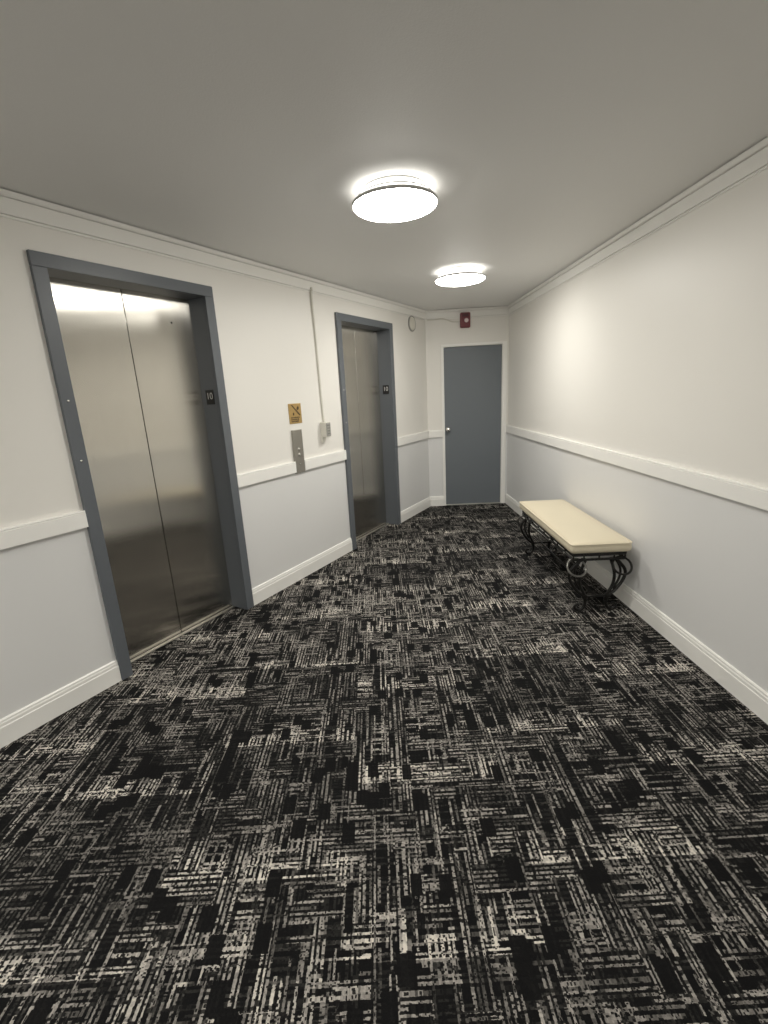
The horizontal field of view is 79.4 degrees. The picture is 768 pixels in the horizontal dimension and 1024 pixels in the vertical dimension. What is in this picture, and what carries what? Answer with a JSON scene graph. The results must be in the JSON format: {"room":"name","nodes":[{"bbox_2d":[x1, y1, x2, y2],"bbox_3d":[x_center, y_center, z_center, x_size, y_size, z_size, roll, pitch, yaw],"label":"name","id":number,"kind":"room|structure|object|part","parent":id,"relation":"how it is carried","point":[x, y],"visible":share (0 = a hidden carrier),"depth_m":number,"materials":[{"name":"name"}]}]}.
{"room":"lobby","nodes":[
{"label":"lobby","id":0,"kind":"room"},
{"bbox_2d":[0,217,429,718],"bbox_3d":[-2.499,0.191,0.946,0.120,2.467,12.284,5,17,29],"label":"wall","id":1,"kind":"structure","parent":0,"point":[55,631],"depth_m":2.79,"materials":[{"name":"beige paint"}]},
{"bbox_2d":[26,249,253,679],"bbox_3d":[-1.415,-0.248,2.878,0.267,2.239,1.038,5,17,29],"label":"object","id":2,"kind":"structure","parent":1,"relation":"in","point":[136,361],"depth_m":2.85,"materials":[{"name":"grey metal"}]},
{"bbox_3d":[-1.569,-0.169,2.719,0.030,2.168,0.450,5,17,29],"label":"door panel","id":3,"kind":"part","parent":2,"relation":"part of","materials":[{"name":"silver metal"}]},
{"bbox_3d":[-1.343,-0.279,3.098,0.031,2.168,0.450,5,17,29],"label":"door panel","id":4,"kind":"part","parent":2,"relation":"part of","materials":[{"name":"silver metal"}]},
{"bbox_3d":[-1.372,0.829,3.164,0.031,0.008,0.904,5,17,29],"label":"door sill","id":5,"kind":"part","parent":2,"relation":"part of","materials":[{"name":"silver metal"}]},
{"bbox_3d":[-1.174,-0.774,3.121,0.076,0.095,0.005,5,17,29],"label":"floor number plate","id":6,"kind":"part","parent":2,"relation":"part of","materials":[{"name":"black plastic"}]},
{"bbox_2d":[0,188,425,319],"bbox_3d":[-2.459,-0.958,0.671,0.030,0.110,12.000,5,17,29],"label":"crown molding","id":7,"kind":"structure","parent":1,"relation":"attached to","point":[13,205],"depth_m":2.67,"materials":[{"name":"white paint"}]},
{"bbox_2d":[0,431,428,549],"bbox_3d":[-2.389,0.437,1.036,0.022,0.090,12.000,5,17,29],"label":"chair rail","id":8,"kind":"object","parent":1,"relation":"attached to","point":[12,536],"visible":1,"depth_m":2.39,"materials":[{"name":"white paint"}]},
{"bbox_2d":[0,497,430,748],"bbox_3d":[-2.346,1.309,1.263,0.016,0.131,12.000,5,17,29],"label":"baseboard","id":9,"kind":"structure","parent":1,"relation":"attached to","point":[34,715],"depth_m":2.52,"materials":[{"name":"white paint"}]},
{"bbox_2d":[288,403,301,423],"bbox_3d":[-0.725,-0.804,3.778,0.006,0.160,0.154,5,17,29],"label":"sign","id":10,"kind":"object","parent":1,"relation":"attached to","point":[295,416],"visible":1,"depth_m":3.77,"materials":[{"name":"gold metal"}]},
{"bbox_2d":[291,429,304,473],"bbox_3d":[-0.708,-0.503,3.838,0.026,0.354,0.116,5,17,29],"label":"panel","id":11,"kind":"object","parent":1,"relation":"attached to","point":[296,435],"visible":1,"depth_m":3.83,"materials":[{"name":"grey metal"}]},
{"bbox_2d":[310,287,324,421],"bbox_3d":[-0.568,-1.319,3.952,0.028,1.097,0.057,2,15,17],"label":"cable","id":12,"kind":"object","parent":1,"relation":"attached to","point":[311,289],"visible":0.99,"depth_m":3.94,"materials":[{"name":"white plastic"}]},
{"bbox_2d":[320,422,330,442],"bbox_3d":[-0.514,-0.707,4.099,0.072,0.178,0.068,5,17,29],"label":"wall control box","id":13,"kind":"object","parent":1,"relation":"attached to","point":[325,428],"visible":1,"depth_m":4.07,"materials":[{"name":"white plastic"}]},
{"bbox_2d":[334,312,400,549],"bbox_3d":[-0.221,-0.832,4.886,0.267,2.239,1.038,5,17,29],"label":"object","id":14,"kind":"structure","parent":1,"relation":"in","point":[365,351],"depth_m":5.01,"materials":[{"name":"grey metal"}]},
{"bbox_3d":[-0.374,-0.752,4.727,0.030,2.168,0.450,5,17,29],"label":"door panel","id":15,"kind":"part","parent":14,"relation":"part of","materials":[{"name":"silver metal"}]},
{"bbox_3d":[-0.149,-0.862,5.106,0.031,2.168,0.450,5,17,29],"label":"door panel","id":16,"kind":"part","parent":14,"relation":"part of","materials":[{"name":"silver metal"}]},
{"bbox_3d":[-0.178,0.245,5.173,0.031,0.008,0.904,5,17,29],"label":"door sill","id":17,"kind":"part","parent":14,"relation":"part of","materials":[{"name":"silver metal"}]},
{"bbox_3d":[0.021,-1.358,5.129,0.076,0.095,0.005,5,17,29],"label":"floor number plate","id":18,"kind":"part","parent":14,"relation":"part of","materials":[{"name":"black plastic"}]},
{"bbox_2d":[408,316,415,331],"bbox_3d":[0.330,-2.193,5.383,0.028,0.172,0.172,5,17,29],"label":"fire alarm","id":19,"kind":"object","parent":1,"relation":"attached to","point":[411,320],"visible":1,"depth_m":5.36,"materials":[{"name":"grey plastic"}]},
{"bbox_2d":[0,503,767,1023],"bbox_3d":[-1.911,1.384,1.308,7.679,0.080,11.153,-3,15,0],"label":"floor","id":20,"kind":"structure","parent":0,"point":[410,781],"depth_m":1.72,"materials":[{"name":"carpet"}]},
{"bbox_2d":[517,499,632,611],"bbox_3d":[1.441,0.281,3.677,0.437,0.525,1.293,-3,15,1],"label":"upholstered bench","id":21,"kind":"object","parent":20,"relation":"on","point":[578,533],"visible":1,"depth_m":3.19,"materials":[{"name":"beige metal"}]},
{"bbox_3d":[1.321,0.206,4.253,0.144,0.393,0.028,-3,15,1],"label":"leg","id":22,"kind":"part","parent":21,"relation":"part of","materials":[{"name":"black metal"}]},
{"bbox_3d":[1.575,0.194,4.248,0.144,0.393,0.028,-3,15,1],"label":"leg","id":23,"kind":"part","parent":21,"relation":"part of","materials":[{"name":"black metal"}]},
{"bbox_3d":[1.434,0.150,3.643,0.360,0.050,1.193,-3,15,1],"label":"apron frame","id":24,"kind":"part","parent":21,"relation":"part of","materials":[{"name":"black metal"}]},
{"bbox_2d":[519,500,631,553],"bbox_3d":[1.430,0.071,3.623,0.402,0.090,1.247,-3,15,1],"label":"seat cushion","id":25,"kind":"object","parent":21,"relation":"on","point":[577,532],"depth_m":3.31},
{"bbox_3d":[1.314,0.496,3.139,0.144,0.393,0.028,-3,15,1],"label":"leg","id":26,"kind":"part","parent":21,"relation":"part of","materials":[{"name":"black metal"}]},
{"bbox_3d":[1.568,0.484,3.134,0.144,0.393,0.028,-3,15,1],"label":"leg","id":27,"kind":"part","parent":21,"relation":"part of","materials":[{"name":"black metal"}]},
{"bbox_2d":[0,0,767,310],"bbox_3d":[-2.041,-1.088,0.667,7.679,0.100,11.153,-3,15,0],"label":"ceiling","id":28,"kind":"structure","parent":0,"point":[541,131],"depth_m":1.64,"materials":[{"name":"white paint"}]},
{"bbox_2d":[352,175,437,221],"bbox_3d":[0.052,-1.501,2.232,0.417,0.096,0.417,-3,15,0],"label":"ceiling lamp","id":29,"kind":"object","parent":28,"relation":"attached to","point":[396,198],"visible":1,"depth_m":2.13,"materials":[{"name":"grey"}]},
{"bbox_2d":[435,266,485,286],"bbox_3d":[0.631,-1.947,3.833,0.417,0.096,0.417,-3,15,0],"label":"ceiling lamp","id":30,"kind":"object","parent":28,"relation":"attached to","point":[460,275],"visible":1,"depth_m":3.71,"materials":[{"name":"grey"}]},
{"bbox_2d":[436,274,484,286],"bbox_3d":[0.633,-1.915,3.842,0.403,0.030,0.403,-3,15,0],"label":"diffuser","id":31,"kind":"object","parent":30,"relation":"attached to","point":[452,280],"depth_m":3.75,"materials":[{"name":"white"}]},
{"bbox_2d":[425,316,508,496],"bbox_3d":[1.041,-1.309,6.015,1.099,2.467,0.120,-2,15,2],"label":"wall","id":32,"kind":"structure","parent":0,"point":[494,328],"depth_m":5.79,"materials":[{"name":"beige paint"}]},
{"bbox_2d":[429,430,442,437],"bbox_3d":[0.669,-1.018,6.030,0.186,0.090,0.022,-2,15,2],"label":"chair rail","id":33,"kind":"object","parent":32,"relation":"attached to","point":[435,433],"visible":1,"depth_m":6.02,"materials":[{"name":"white paint"}]},
{"bbox_2d":[430,496,443,505],"bbox_3d":[0.715,-0.147,6.259,0.186,0.131,0.016,-2,15,2],"label":"baseboard","id":34,"kind":"structure","parent":32,"relation":"attached to","point":[435,500],"depth_m":6.25,"materials":[{"name":"white paint"}]},
{"bbox_2d":[427,318,459,321],"bbox_3d":[0.729,-2.350,5.678,0.402,0.053,0.018,-2,15,2],"label":"cable","id":35,"kind":"object","parent":32,"relation":"attached to","point":[439,318],"visible":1,"depth_m":5.67,"materials":[{"name":"white plastic"}]},
{"bbox_2d":[460,312,469,327],"bbox_3d":[0.992,-2.345,5.646,0.124,0.176,0.074,-2,15,2],"label":"fire alarm strobe","id":36,"kind":"object","parent":32,"relation":"attached to","point":[464,316],"visible":1,"depth_m":5.63,"materials":[{"name":"red plastic"}]},
{"bbox_2d":[425,306,508,319],"bbox_3d":[1.015,-2.430,5.645,1.027,0.110,0.030,-2,15,2],"label":"crown molding","id":37,"kind":"structure","parent":32,"relation":"attached to","point":[499,310],"depth_m":5.65,"materials":[{"name":"white paint"}]},
{"bbox_2d":[441,341,506,505],"bbox_3d":[1.156,-1.147,6.042,0.927,2.130,0.201,-2,15,3],"label":"door","id":38,"kind":"structure","parent":32,"relation":"in","point":[473,375],"depth_m":6.00,"materials":[{"name":"grey metal"}]},
{"bbox_2d":[506,168,767,692],"bbox_3d":[1.750,-0.049,1.016,0.120,2.467,10.560,-3,15,0],"label":"wall","id":39,"kind":"structure","parent":0,"point":[657,351],"depth_m":2.64,"materials":[{"name":"beige paint"}]},
{"bbox_2d":[505,493,767,724],"bbox_3d":[1.742,1.094,1.270,0.016,0.131,10.240,-3,15,0],"label":"baseboard","id":40,"kind":"structure","parent":39,"relation":"attached to","point":[740,686],"depth_m":2.59,"materials":[{"name":"white paint"}]},
{"bbox_2d":[506,425,767,510],"bbox_3d":[1.692,0.200,1.032,0.022,0.088,10.230,-3,15,0],"label":"chair rail","id":41,"kind":"object","parent":39,"relation":"attached to","point":[752,495],"visible":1,"depth_m":2.69,"materials":[{"name":"white paint"}]},
{"bbox_2d":[508,137,767,314],"bbox_3d":[1.617,-1.174,0.681,0.030,0.110,10.240,-3,15,0],"label":"crown molding","id":42,"kind":"structure","parent":39,"relation":"attached to","point":[751,162],"depth_m":2.57,"materials":[{"name":"white paint"}]}
]}

